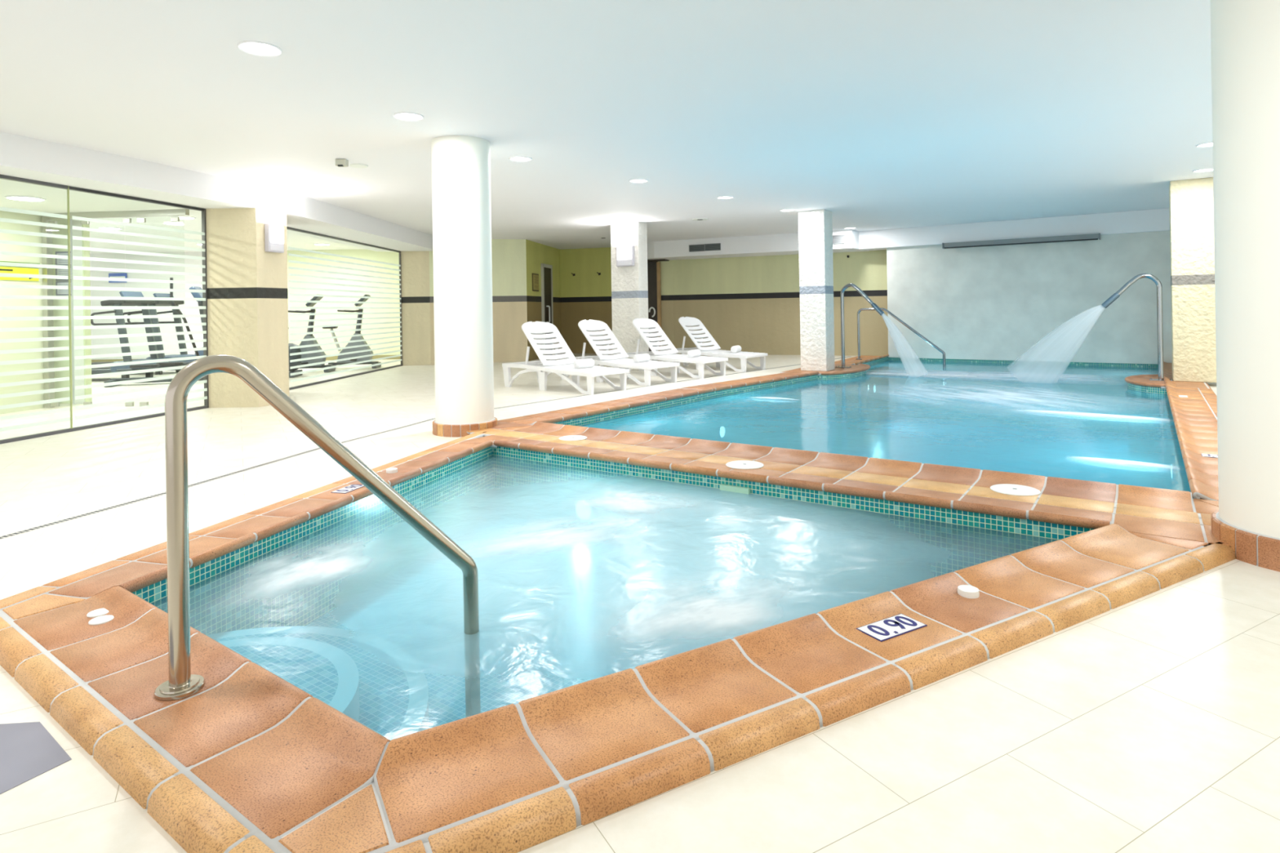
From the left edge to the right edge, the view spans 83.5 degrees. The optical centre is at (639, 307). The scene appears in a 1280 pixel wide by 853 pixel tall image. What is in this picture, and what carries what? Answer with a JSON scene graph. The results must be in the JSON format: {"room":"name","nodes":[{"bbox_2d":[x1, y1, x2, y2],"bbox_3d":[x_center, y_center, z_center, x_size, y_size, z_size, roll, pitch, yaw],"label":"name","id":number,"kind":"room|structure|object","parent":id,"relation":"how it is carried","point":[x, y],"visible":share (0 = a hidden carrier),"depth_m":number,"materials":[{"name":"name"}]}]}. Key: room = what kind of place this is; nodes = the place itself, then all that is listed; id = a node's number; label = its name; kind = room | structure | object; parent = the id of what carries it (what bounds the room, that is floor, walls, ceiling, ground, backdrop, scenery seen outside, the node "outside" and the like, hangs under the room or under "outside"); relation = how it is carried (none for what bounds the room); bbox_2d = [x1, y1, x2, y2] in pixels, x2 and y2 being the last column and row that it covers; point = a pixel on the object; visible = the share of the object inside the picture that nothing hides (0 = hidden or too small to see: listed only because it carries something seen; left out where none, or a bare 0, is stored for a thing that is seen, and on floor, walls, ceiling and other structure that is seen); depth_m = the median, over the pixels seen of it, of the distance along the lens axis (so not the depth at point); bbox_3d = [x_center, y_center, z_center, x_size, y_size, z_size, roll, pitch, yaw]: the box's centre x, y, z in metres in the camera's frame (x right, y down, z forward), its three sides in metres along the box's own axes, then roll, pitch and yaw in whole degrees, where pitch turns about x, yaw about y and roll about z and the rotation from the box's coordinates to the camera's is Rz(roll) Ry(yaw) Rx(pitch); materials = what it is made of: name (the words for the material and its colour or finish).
{"room":"indoor swimming pool","nodes":[
{"label":"indoor swimming pool","id":0,"kind":"room"},
{"bbox_2d":[0,210,44,413],"bbox_3d":[-7.578,-0.170,7.559,0.100,2.800,2.737,-1,0,9],"label":"wall","id":1,"kind":"structure","parent":0,"point":[7,215],"depth_m":8.53,"materials":[{"name":"yellow paint"}]},
{"bbox_2d":[0,261,39,280],"bbox_3d":[-7.379,-0.434,8.419,0.030,0.215,0.640,-1,0,9],"label":"direction sign","id":2,"kind":"object","parent":1,"relation":"attached to","point":[2,269],"visible":0.55,"depth_m":8.49,"materials":[{"name":"yellow"}]},
{"bbox_2d":[52,219,92,404],"bbox_3d":[-7.378,-0.170,9.251,0.490,2.800,0.100,-1,0,0],"label":"wall","id":3,"kind":"structure","parent":0,"point":[57,333],"depth_m":9.20,"materials":[{"name":"green paint"}]},
{"bbox_2d":[70,218,84,404],"bbox_3d":[-9.361,-0.136,11.063,5.776,2.800,0.100,-1,0,41],"label":"wall","id":4,"kind":"structure","parent":0,"point":[73,222],"depth_m":9.16,"materials":[{"name":"white paint"}]},
{"bbox_2d":[55,251,71,295],"bbox_3d":[-7.368,-0.440,9.186,0.250,0.565,0.011,-1,0,0],"label":"notice","id":5,"kind":"object","parent":4,"relation":"attached to","point":[62,272],"visible":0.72,"depth_m":9.18,"materials":[{"name":"grey"}]},
{"bbox_2d":[58,284,71,292],"bbox_3d":[-7.365,-0.252,9.181,0.160,0.102,0.002,-1,0,0],"label":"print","id":6,"kind":"object","parent":5,"relation":"attached to","point":[59,284],"depth_m":9.18},
{"bbox_2d":[0,178,173,213],"bbox_3d":[-6.857,-1.213,6.619,4.400,0.099,4.743,-1,0,35],"label":"ceiling","id":7,"kind":"structure","parent":0,"point":[55,202],"depth_m":7.88,"materials":[{"name":"white paint"}]},
{"bbox_2d":[4,195,46,201],"bbox_3d":[-6.519,-1.159,7.602,0.340,0.014,0.340,-1,0,35],"label":"recessed light","id":8,"kind":"object","parent":7,"relation":"in","point":[28,198],"visible":1,"depth_m":7.57,"materials":[{"name":"white"}]},
{"bbox_2d":[6,196,44,200],"bbox_3d":[-6.519,-1.159,7.602,0.300,0.014,0.300,-1,0,35],"label":"diffuser","id":9,"kind":"object","parent":8,"relation":"attached to","point":[18,198],"depth_m":7.58,"materials":[{"name":"white"}]},
{"bbox_2d":[41,208,189,408],"bbox_3d":[-6.350,0.023,8.669,1.916,2.380,0.105,-1,0,7],"label":"door frame","id":10,"kind":"structure","parent":0,"point":[46,271],"depth_m":8.76,"materials":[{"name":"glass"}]},
{"bbox_2d":[89,207,363,253],"bbox_3d":[-9.391,-1.385,17.612,16.400,0.080,22.000,-1,0,35],"label":"ceiling","id":11,"kind":"structure","parent":0,"point":[294,240],"depth_m":13.83,"materials":[{"name":"white paint"}]},
{"bbox_2d":[97,226,122,230],"bbox_3d":[-9.022,-1.353,12.203,0.340,0.014,0.340,-1,0,35],"label":"recessed light","id":12,"kind":"object","parent":11,"relation":"in","point":[100,228],"visible":0.98,"depth_m":12.14,"materials":[{"name":"white"}]},
{"bbox_2d":[169,215,195,219],"bbox_3d":[-7.022,-1.386,11.002,0.340,0.014,0.340,-1,0,35],"label":"recessed light","id":13,"kind":"object","parent":11,"relation":"in","point":[182,217],"visible":0.7,"depth_m":10.96,"materials":[{"name":"white"}]},
{"bbox_2d":[89,248,399,359],"bbox_3d":[-10.103,-0.115,17.051,11.800,2.800,0.100,-1,0,0],"label":"wall","id":14,"kind":"structure","parent":0,"point":[393,257],"depth_m":17.00,"materials":[{"name":"green paint"}]},
{"bbox_2d":[108,273,127,282],"bbox_3d":[-12.363,-0.710,16.959,0.420,0.220,0.024,-1,0,0],"label":"poster","id":15,"kind":"object","parent":14,"relation":"attached to","point":[110,275],"visible":0.61,"depth_m":16.95,"materials":[{"name":"blue paper"}]},
{"bbox_2d":[91,355,400,362],"bbox_3d":[-10.082,1.235,16.978,11.800,0.100,0.020,-1,0,0],"label":"baseboard","id":16,"kind":"structure","parent":14,"relation":"attached to","point":[334,357],"depth_m":16.97,"materials":[{"name":"beige"}]},
{"bbox_2d":[400,251,431,365],"bbox_3d":[-4.683,-0.132,14.995,0.566,2.660,0.120,-1,0,-10],"label":"wall","id":17,"kind":"structure","parent":0,"point":[415,265],"depth_m":14.94,"materials":[{"name":"paint"}]},
{"bbox_2d":[429,239,527,364],"bbox_3d":[-3.466,-0.150,15.418,2.058,2.660,0.227,-1,0,-19],"label":"wall","id":18,"kind":"structure","parent":0,"point":[508,256],"depth_m":15.55,"materials":[{"name":"paint"}]},
{"bbox_2d":[525,239,560,360],"bbox_3d":[-2.328,-0.166,17.011,0.150,2.660,2.764,-1,0,9],"label":"wall","id":19,"kind":"structure","parent":0,"point":[537,254],"depth_m":16.54,"materials":[{"name":"paint"}]},
{"bbox_2d":[532,273,538,291],"bbox_3d":[-2.366,-0.576,16.245,0.022,0.400,0.460,-1,0,9],"label":"framed notice","id":20,"kind":"object","parent":19,"relation":"attached to","point":[535,276],"visible":1,"depth_m":16.20,"materials":[{"name":"gold metal"}]},
{"bbox_2d":[541,263,553,355],"bbox_3d":[-2.171,0.062,17.095,0.127,2.200,0.800,-1,0,9],"label":"door","id":21,"kind":"structure","parent":19,"relation":"in","point":[547,309],"depth_m":17.00,"materials":[{"name":"brown wood"}]},
{"bbox_2d":[560,247,612,353],"bbox_3d":[-0.775,-0.188,18.062,2.593,2.660,0.150,-1,0,17],"label":"wall","id":22,"kind":"structure","parent":0,"point":[586,295],"depth_m":18.18,"materials":[{"name":"paint"}]},
{"bbox_2d":[647,258,669,351],"bbox_3d":[0.357,-0.079,17.394,0.660,2.405,0.460,-1,0,17],"label":"door","id":23,"kind":"structure","parent":22,"relation":"in","point":[654,277],"depth_m":17.57,"materials":[{"name":"brown wood"}]},
{"bbox_2d":[0,0,1213,249],"bbox_3d":[0.370,-1.651,8.899,17.600,0.200,25.000,-1,0,35],"label":"ceiling","id":24,"kind":"structure","parent":0,"point":[873,114],"depth_m":5.32,"materials":[{"name":"white paint"}]},
{"bbox_2d":[0,131,432,251],"bbox_3d":[-5.208,-1.324,9.319,1.557,0.280,12.112,-1,0,5],"label":"bulkhead","id":25,"kind":"object","parent":24,"relation":"attached to","point":[22,157],"depth_m":7.71,"materials":[{"name":"white paint"}]},
{"bbox_2d":[0,173,208,444],"bbox_3d":[-5.675,0.009,6.258,0.063,2.381,4.709,-1,0,12],"label":"window blind","id":26,"kind":"object","parent":25,"relation":"hanging from","point":[203,233],"visible":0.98,"depth_m":7.17,"materials":[{"name":"grey"}]},
{"bbox_2d":[286,226,402,390],"bbox_3d":[-5.058,0.010,12.649,0.054,2.381,4.482,-1,0,2],"label":"window blind","id":27,"kind":"object","parent":25,"relation":"hanging from","point":[399,279],"visible":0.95,"depth_m":12.15,"materials":[{"name":"grey"}]},
{"bbox_2d":[236,40,282,56],"bbox_3d":[-2.221,-1.514,4.188,0.234,0.010,0.234,-1,0,35],"label":"recessed light","id":28,"kind":"object","parent":24,"relation":"in","point":[253,47],"visible":1,"depth_m":4.18,"materials":[{"name":"white paint"}]},
{"bbox_2d":[240,42,279,54],"bbox_3d":[-2.221,-1.516,4.188,0.202,0.003,0.202,-1,0,35],"label":"diffuser","id":29,"kind":"object","parent":28,"relation":"attached to","point":[253,48],"depth_m":4.19,"materials":[{"name":"white"}]},
{"bbox_2d":[335,159,348,167],"bbox_3d":[-3.016,-1.464,7.246,0.110,0.074,0.085,-1,0,0],"label":"detector","id":30,"kind":"object","parent":24,"relation":"attached to","point":[339,162],"visible":1,"depth_m":7.21,"materials":[{"name":"beige plastic"}]},
{"bbox_2d":[349,163,368,168],"bbox_3d":[-2.961,-1.495,7.543,0.190,0.014,0.190,-1,0,35],"label":"ceiling speaker","id":31,"kind":"object","parent":24,"relation":"attached to","point":[353,165],"visible":1,"depth_m":7.52,"materials":[{"name":"white plastic"}]},
{"bbox_2d":[393,111,424,120],"bbox_3d":[-1.835,-1.517,5.685,0.234,0.010,0.234,-1,0,35],"label":"recessed light","id":32,"kind":"object","parent":24,"relation":"in","point":[406,116],"visible":1,"depth_m":5.68,"materials":[{"name":"white"}]},
{"bbox_2d":[395,113,422,119],"bbox_3d":[-1.835,-1.520,5.685,0.202,0.003,0.202,-1,0,35],"label":"diffuser","id":33,"kind":"object","parent":32,"relation":"attached to","point":[399,116],"depth_m":5.68,"materials":[{"name":"white"}]},
{"bbox_2d":[509,155,532,161],"bbox_3d":[-1.223,-1.524,7.341,0.234,0.010,0.234,-1,0,35],"label":"recessed light","id":34,"kind":"object","parent":24,"relation":"in","point":[517,158],"visible":1,"depth_m":7.33,"materials":[{"name":"white"}]},
{"bbox_2d":[511,157,530,160],"bbox_3d":[-1.223,-1.526,7.341,0.202,0.003,0.202,-1,0,35],"label":"diffuser","id":35,"kind":"object","parent":34,"relation":"attached to","point":[512,158],"depth_m":7.35,"materials":[{"name":"white"}]},
{"bbox_2d":[629,178,648,182],"bbox_3d":[-0.016,-1.540,8.702,0.234,0.010,0.234,-1,0,35],"label":"recessed light","id":36,"kind":"object","parent":24,"relation":"in","point":[634,180],"visible":1,"depth_m":8.69,"materials":[{"name":"white"}]},
{"bbox_2d":[1192,168,1213,172],"bbox_3d":[6.761,-1.646,8.577,0.234,0.010,0.234,-1,0,35],"label":"recessed light","id":37,"kind":"object","parent":24,"relation":"in","point":[1205,170],"visible":0.77,"depth_m":8.58,"materials":[{"name":"white"}]},
{"bbox_2d":[1195,142,1212,147],"bbox_3d":[5.699,-1.632,7.155,0.234,0.010,0.234,-1,0,35],"label":"recessed light","id":38,"kind":"object","parent":24,"relation":"in","point":[1207,144],"visible":0.57,"depth_m":7.18,"materials":[{"name":"white"}]},
{"bbox_2d":[1198,142,1212,146],"bbox_3d":[5.699,-1.634,7.155,0.202,0.003,0.202,-1,0,35],"label":"diffuser","id":39,"kind":"object","parent":38,"relation":"attached to","point":[1204,144],"depth_m":7.18,"materials":[{"name":"white"}]},
{"bbox_2d":[0,353,1279,852],"bbox_3d":[-0.568,1.125,9.585,20.000,0.001,25.000,-1,0,35],"label":"floor","id":40,"kind":"structure","parent":0,"point":[1150,723],"depth_m":1.94,"materials":[{"name":"tile"}]},
{"bbox_2d":[0,721,71,794],"bbox_3d":[-1.674,1.129,1.736,0.524,0.002,0.421,-1,0,-5],"label":"mat","id":41,"kind":"object","parent":40,"relation":"on","point":[28,750],"depth_m":1.81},
{"bbox_2d":[90,291,168,377],"bbox_3d":[-9.493,0.495,12.599,1.950,1.547,0.780,-1,0,0],"label":"treadmill","id":42,"kind":"object","parent":40,"relation":"on","point":[123,294],"visible":0.52,"depth_m":12.29,"materials":[{"name":"grey plastic"}]},
{"bbox_2d":[104,277,204,386],"bbox_3d":[-7.676,0.375,11.759,1.725,1.718,0.624,-1,0,-17],"label":"treadmill","id":43,"kind":"object","parent":40,"relation":"on","point":[196,295],"visible":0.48,"depth_m":11.59,"materials":[{"name":"grey plastic"}]},
{"bbox_2d":[205,207,288,408],"bbox_3d":[-4.749,-0.001,9.327,0.686,2.380,1.612,-1,0,5],"label":"wall pier","id":44,"kind":"object","parent":40,"relation":"on","point":[247,295],"visible":0.93,"depth_m":8.55,"materials":[{"name":"paint"}]},
{"bbox_2d":[264,223,284,253],"bbox_3d":[-4.471,-0.851,8.777,0.080,0.340,0.250,-1,0,16],"label":"wall lamp","id":45,"kind":"object","parent":44,"relation":"attached to","point":[273,233],"visible":1,"depth_m":8.72,"materials":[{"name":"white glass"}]},
{"bbox_2d":[270,224,284,244],"bbox_3d":[-4.446,-0.899,8.775,0.030,0.218,0.215,-1,0,16],"label":"diffuser","id":46,"kind":"object","parent":45,"relation":"attached to","point":[277,231],"depth_m":8.76,"materials":[{"name":"white"}]},
{"bbox_2d":[288,342,302,377],"bbox_3d":[-6.880,0.364,12.572,1.725,1.718,0.624,-1,0,-11],"label":"elliptical trainer","id":47,"kind":"object","parent":40,"relation":"on","point":[290,344],"visible":0.06,"depth_m":12.62,"materials":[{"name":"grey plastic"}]},
{"bbox_2d":[288,293,335,372],"bbox_3d":[-6.405,0.483,13.590,1.055,1.478,0.516,-1,0,-9],"label":"exercise bike","id":48,"kind":"object","parent":40,"relation":"on","point":[314,298],"visible":0.52,"depth_m":13.52,"materials":[{"name":"silver metal"}]},
{"bbox_2d":[322,294,381,368],"bbox_3d":[-5.805,0.475,14.390,1.055,1.478,0.516,-1,0,-9],"label":"exercise bike","id":49,"kind":"object","parent":40,"relation":"on","point":[363,300],"visible":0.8,"depth_m":14.30,"materials":[{"name":"silver metal"}]},
{"bbox_2d":[0,356,848,539],"bbox_3d":[-0.164,1.116,9.185,1.479,0.003,15.737,-1,0,32],"label":"channel","id":50,"kind":"object","parent":40,"relation":"on","point":[357,438],"visible":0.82,"depth_m":4.94,"materials":[{"name":"grey metal"}]},
{"bbox_2d":[431,135,497,436],"bbox_3d":[-1.626,-0.193,6.587,0.580,2.659,0.580,-1,0,35],"label":"round column","id":51,"kind":"structure","parent":40,"relation":"on","point":[460,164],"depth_m":6.36,"materials":[{"name":"white paint"}]},
{"bbox_2d":[502,320,629,395],"bbox_3d":[-1.084,0.662,10.077,1.895,0.948,0.684,-1,0,42],"label":"sun lounger","id":52,"kind":"object","parent":40,"relation":"on","point":[560,367],"visible":0.96,"depth_m":10.12,"materials":[{"name":"white plastic"}]},
{"bbox_2d":[573,358,594,368],"bbox_3d":[-0.766,0.764,9.796,0.126,0.126,0.318,-1,0,42],"label":"rolled towel","id":53,"kind":"object","parent":52,"relation":"on","point":[589,362],"visible":1,"depth_m":9.73,"materials":[{"name":"white fabric"}]},
{"bbox_2d":[0,422,1235,852],"bbox_3d":[-0.129,1.315,3.439,5.614,0.585,4.188,-1,0,35],"label":"pool","id":54,"kind":"object","parent":40,"relation":"in","point":[328,714],"depth_m":2.72,"materials":[{"name":"liquid"}]},
{"bbox_2d":[86,608,108,617],"bbox_3d":[-1.917,1.081,2.541,0.072,0.006,0.072,-1,0,35],"label":"disc","id":55,"kind":"object","parent":54,"relation":"on","point":[99,612],"visible":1,"depth_m":2.53,"materials":[{"name":"white plastic"}]},
{"bbox_2d":[88,615,114,625],"bbox_3d":[-1.863,1.080,2.478,0.072,0.006,0.072,-1,0,35],"label":"disc","id":56,"kind":"object","parent":54,"relation":"on","point":[102,620],"visible":1,"depth_m":2.47,"materials":[{"name":"white plastic"}]},
{"bbox_2d":[259,548,362,591],"bbox_3d":[-1.468,1.154,3.185,0.800,0.020,1.100,-1,0,16],"label":"light reflection","id":57,"kind":"object","parent":54,"relation":"in","point":[317,568],"visible":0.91,"depth_m":3.12,"materials":[{"name":"liquid"}]},
{"bbox_2d":[154,355,480,717],"bbox_3d":[-0.953,0.900,2.262,0.965,1.537,0.120,-1,0,-36],"label":"handrail","id":58,"kind":"object","parent":54,"relation":"attached to","point":[181,683],"visible":0.99,"depth_m":2.06,"materials":[{"name":"silver metal"}]},
{"bbox_2d":[330,484,364,493],"bbox_3d":[-1.741,1.082,4.284,0.100,0.004,0.192,-1,0,15],"label":"sign","id":59,"kind":"object","parent":54,"relation":"on","point":[352,487],"visible":1,"depth_m":4.27,"materials":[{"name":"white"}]},
{"bbox_2d":[484,523,616,551],"bbox_3d":[-0.417,1.139,3.583,1.500,0.020,0.750,-1,0,-31],"label":"foam","id":60,"kind":"object","parent":54,"relation":"in","point":[548,539],"visible":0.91,"depth_m":3.50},
{"bbox_2d":[559,435,586,440],"bbox_3d":[-0.548,1.063,5.864,0.230,0.009,0.230,-1,0,35],"label":"lid","id":61,"kind":"object","parent":54,"relation":"on","point":[571,437],"visible":1,"depth_m":5.84,"materials":[{"name":"white plastic"}]},
{"bbox_2d":[132,446,1094,728],"bbox_3d":[-0.318,1.340,3.294,4.165,0.541,2.950,-1,0,35],"label":"basin","id":62,"kind":"object","parent":54,"relation":"in","point":[380,642],"depth_m":3.23,"materials":[{"name":"liquid"}]},
{"bbox_2d":[594,494,675,511],"bbox_3d":[-0.014,1.133,4.155,1.000,0.020,0.700,-1,0,12],"label":"foam","id":63,"kind":"object","parent":54,"relation":"in","point":[631,504],"visible":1,"depth_m":4.11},
{"bbox_2d":[633,587,768,631],"bbox_3d":[0.259,1.127,2.703,1.300,0.020,0.800,-1,0,-31],"label":"light reflection","id":64,"kind":"object","parent":54,"relation":"on","point":[715,612],"visible":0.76,"depth_m":2.62,"materials":[{"name":"liquid"}]},
{"bbox_2d":[725,460,764,469],"bbox_3d":[0.697,1.042,4.767,0.250,0.009,0.250,-1,0,35],"label":"lid","id":65,"kind":"object","parent":54,"relation":"on","point":[740,464],"visible":1,"depth_m":4.74,"materials":[{"name":"white plastic"}]},
{"bbox_2d":[856,613,927,641],"bbox_3d":[0.819,1.039,2.333,0.215,0.004,0.105,-1,0,-30],"label":"sign","id":66,"kind":"object","parent":54,"relation":"on","point":[894,626],"visible":1,"depth_m":2.33,"materials":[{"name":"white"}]},
{"bbox_2d":[990,484,1039,496],"bbox_3d":[2.103,1.019,4.020,0.250,0.009,0.250,-1,0,35],"label":"lid","id":67,"kind":"object","parent":54,"relation":"on","point":[1007,489],"visible":1,"depth_m":4.00,"materials":[{"name":"white plastic"}]},
{"bbox_2d":[558,319,679,386],"bbox_3d":[-0.356,0.652,11.042,1.895,0.948,0.684,-1,0,40],"label":"sun lounger","id":68,"kind":"object","parent":40,"relation":"on","point":[588,327],"visible":0.88,"depth_m":11.05,"materials":[{"name":"white plastic"}]},
{"bbox_2d":[633,353,650,362],"bbox_3d":[0.027,0.755,10.746,0.126,0.126,0.318,-1,0,34],"label":"rolled towel","id":69,"kind":"object","parent":68,"relation":"on","point":[642,357],"visible":0.99,"depth_m":10.66,"materials":[{"name":"white fabric"}]},
{"bbox_2d":[610,222,648,370],"bbox_3d":[-0.188,-0.205,13.091,0.620,2.660,0.290,-1,0,35],"label":"square pillar","id":70,"kind":"structure","parent":40,"relation":"on","point":[629,284],"depth_m":12.95,"materials":[{"name":"paint"}]},
{"bbox_2d":[616,245,634,266],"bbox_3d":[-0.270,-0.929,12.913,0.370,0.360,0.080,-1,0,35],"label":"wall lamp","id":71,"kind":"object","parent":70,"relation":"attached to","point":[624,255],"visible":1,"depth_m":12.87,"materials":[{"name":"white glass"}]},
{"bbox_2d":[617,246,631,260],"bbox_3d":[-0.281,-0.980,12.890,0.318,0.230,0.030,-1,0,35],"label":"diffuser","id":72,"kind":"object","parent":71,"relation":"attached to","point":[624,253],"depth_m":12.87,"materials":[{"name":"white"}]},
{"bbox_2d":[613,317,728,378],"bbox_3d":[0.481,0.640,11.959,1.895,0.948,0.684,-1,0,40],"label":"sun lounger","id":73,"kind":"object","parent":40,"relation":"on","point":[642,325],"visible":0.88,"depth_m":11.96,"materials":[{"name":"white plastic"}]},
{"bbox_2d":[687,349,701,357],"bbox_3d":[0.882,0.744,11.654,0.126,0.126,0.318,-1,0,28],"label":"rolled towel","id":74,"kind":"object","parent":73,"relation":"on","point":[695,353],"visible":0.99,"depth_m":11.54,"materials":[{"name":"white fabric"}]},
{"bbox_2d":[660,316,767,372],"bbox_3d":[1.311,0.629,12.980,1.895,0.948,0.684,-1,0,41],"label":"sun lounger","id":75,"kind":"object","parent":40,"relation":"on","point":[688,323],"visible":0.91,"depth_m":13.01,"materials":[{"name":"white plastic"}]},
{"bbox_2d":[730,345,741,352],"bbox_3d":[1.703,0.732,12.692,0.126,0.126,0.318,-1,0,24],"label":"rolled towel","id":76,"kind":"object","parent":75,"relation":"on","point":[736,348],"visible":1,"depth_m":12.56,"materials":[{"name":"white fabric"}]},
{"bbox_2d":[489,354,1218,506],"bbox_3d":[3.800,1.614,9.264,5.802,1.285,10.760,-1,0,35],"label":"pool","id":77,"kind":"object","parent":40,"relation":"in","point":[851,411],"visible":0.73,"depth_m":7.25,"materials":[{"name":"liquid"}]},
{"bbox_2d":[798,208,835,371],"bbox_3d":[2.905,-0.282,11.786,0.440,2.608,0.380,-1,0,35],"label":"square pillar","id":78,"kind":"structure","parent":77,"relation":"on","point":[815,226],"depth_m":11.63,"materials":[{"name":"paint"}]},
{"bbox_2d":[835,283,884,368],"bbox_3d":[3.672,0.297,11.961,0.842,1.422,0.167,-1,0,37],"label":"spout","id":79,"kind":"object","parent":77,"relation":"on","point":[860,291],"visible":0.97,"depth_m":12.11,"materials":[{"name":"silver metal"}]},
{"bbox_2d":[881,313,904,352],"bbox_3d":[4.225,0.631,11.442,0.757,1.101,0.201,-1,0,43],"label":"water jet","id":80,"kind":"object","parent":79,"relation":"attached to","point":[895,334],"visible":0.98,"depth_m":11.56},
{"bbox_2d":[856,307,946,378],"bbox_3d":[4.888,0.745,13.505,1.654,1.499,0.120,-1,0,35],"label":"handrail","id":81,"kind":"object","parent":77,"relation":"attached to","point":[862,308],"visible":0.97,"depth_m":13.55,"materials":[{"name":"silver metal"}]},
{"bbox_2d":[866,372,977,377],"bbox_3d":[4.418,1.065,11.454,2.300,0.020,0.500,-1,0,31],"label":"foam","id":82,"kind":"object","parent":77,"relation":"on","point":[904,374],"visible":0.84,"depth_m":11.37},
{"bbox_2d":[885,370,991,378],"bbox_3d":[4.894,1.067,11.608,2.600,0.020,1.600,-1,0,41],"label":"foam","id":83,"kind":"object","parent":77,"relation":"in","point":[948,372],"visible":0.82,"depth_m":11.68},
{"bbox_2d":[912,386,1069,405],"bbox_3d":[4.296,1.074,8.849,2.800,0.020,3.400,-1,0,-20],"label":"foam","id":84,"kind":"object","parent":77,"relation":"in","point":[996,395],"visible":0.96,"depth_m":8.69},
{"bbox_2d":[968,372,1099,380],"bbox_3d":[5.932,1.044,10.999,2.600,0.020,1.800,-1,0,29],"label":"foam","id":85,"kind":"object","parent":77,"relation":"in","point":[1027,375],"visible":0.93,"depth_m":10.95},
{"bbox_2d":[1023,409,1163,419],"bbox_3d":[4.498,1.064,7.141,1.500,0.020,0.340,-1,0,37],"label":"reflection","id":86,"kind":"object","parent":77,"relation":"in","point":[1083,414],"visible":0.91,"depth_m":7.10,"materials":[{"name":"liquid"}]},
{"bbox_2d":[1075,457,1173,467],"bbox_3d":[3.376,1.078,5.008,0.720,0.020,0.240,-1,0,37],"label":"reflection","id":87,"kind":"object","parent":77,"relation":"in","point":[1100,460],"visible":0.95,"depth_m":4.98,"materials":[{"name":"liquid"}]},
{"bbox_2d":[1101,273,1172,381],"bbox_3d":[6.613,0.251,9.557,0.764,1.415,0.162,-1,0,35],"label":"spout","id":88,"kind":"object","parent":77,"relation":"on","point":[1113,297],"visible":1,"depth_m":9.40,"materials":[{"name":"silver metal"}]},
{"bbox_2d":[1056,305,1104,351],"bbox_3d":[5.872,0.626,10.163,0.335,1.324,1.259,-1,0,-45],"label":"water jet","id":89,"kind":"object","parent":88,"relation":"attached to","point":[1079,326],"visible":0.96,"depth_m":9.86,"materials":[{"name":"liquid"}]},
{"bbox_2d":[1168,177,1216,382],"bbox_3d":[7.241,-0.353,9.373,0.470,2.608,0.430,-1,0,35],"label":"square pillar","id":90,"kind":"structure","parent":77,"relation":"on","point":[1191,202],"depth_m":9.21,"materials":[{"name":"paint"}]},
{"bbox_2d":[1200,453,1217,457],"bbox_3d":[3.885,0.995,4.795,0.200,0.004,0.110,-1,0,35],"label":"sign","id":91,"kind":"object","parent":77,"relation":"attached to","point":[1202,455],"visible":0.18,"depth_m":4.82,"materials":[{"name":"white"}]},
{"bbox_2d":[1209,0,1279,572],"bbox_3d":[2.820,-0.268,3.063,0.626,2.659,0.626,-1,0,35],"label":"round column","id":92,"kind":"structure","parent":40,"relation":"on","point":[1245,34],"depth_m":3.00,"materials":[{"name":"white paint"}]},
{"bbox_2d":[657,249,888,355],"bbox_3d":[3.006,-0.249,16.601,5.552,2.660,0.206,-1,0,24],"label":"wall","id":93,"kind":"structure","parent":0,"point":[750,303],"depth_m":16.58,"materials":[{"name":"paint"}]},
{"bbox_2d":[688,244,704,252],"bbox_3d":[1.281,-1.348,16.162,0.372,0.155,0.020,-1,0,26],"label":"air vent","id":94,"kind":"object","parent":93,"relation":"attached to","point":[700,247],"visible":1,"depth_m":16.16,"materials":[{"name":"grey"}]},
{"bbox_2d":[704,243,720,250],"bbox_3d":[1.623,-1.357,15.996,0.372,0.155,0.020,-1,0,26],"label":"air vent","id":95,"kind":"object","parent":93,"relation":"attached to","point":[713,246],"visible":1,"depth_m":15.99,"materials":[{"name":"grey"}]},
{"bbox_2d":[647,229,869,260],"bbox_3d":[2.418,-1.383,16.271,5.223,0.375,1.182,-1,0,26],"label":"beam","id":96,"kind":"structure","parent":93,"relation":"attached to","point":[784,243],"depth_m":15.77,"materials":[{"name":"white paint"}]},
{"bbox_2d":[832,234,844,244],"bbox_3d":[4.061,-1.414,14.813,0.352,0.180,0.020,-1,0,26],"label":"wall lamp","id":97,"kind":"object","parent":93,"relation":"attached to","point":[837,239],"visible":0.66,"depth_m":14.79,"materials":[{"name":"white"}]},
{"bbox_2d":[886,230,1172,364],"bbox_3d":[7.281,-0.330,13.736,4.810,2.640,0.650,-1,0,35],"label":"wall","id":98,"kind":"structure","parent":0,"point":[1004,302],"depth_m":13.34,"materials":[{"name":"paint"}]},
{"bbox_2d":[858,208,1169,250],"bbox_3d":[6.969,-1.460,13.780,5.340,0.368,0.620,-1,0,35],"label":"ceiling beam","id":99,"kind":"structure","parent":98,"relation":"attached to","point":[1154,220],"depth_m":13.31,"materials":[{"name":"white paint"}]},
{"bbox_2d":[942,233,1100,248],"bbox_3d":[7.011,-1.234,13.313,2.605,0.110,0.120,-1,0,35],"label":"case","id":100,"kind":"object","parent":98,"relation":"attached to","point":[1094,236],"visible":1,"depth_m":13.21,"materials":[{"name":"grey"}]},
{"bbox_3d":[-12.212,1.347,19.013,10.100,0.050,23.000,-1,0,35],"label":"floor","id":101,"kind":"structure","parent":0,"visible":0},
{"bbox_2d":[91,293,194,374],"bbox_3d":[-9.793,0.502,13.899,1.950,1.547,0.780,-1,0,0],"label":"treadmill","id":102,"kind":"object","parent":101,"relation":"on","point":[157,303],"visible":0.49,"depth_m":13.85,"materials":[{"name":"grey plastic"}]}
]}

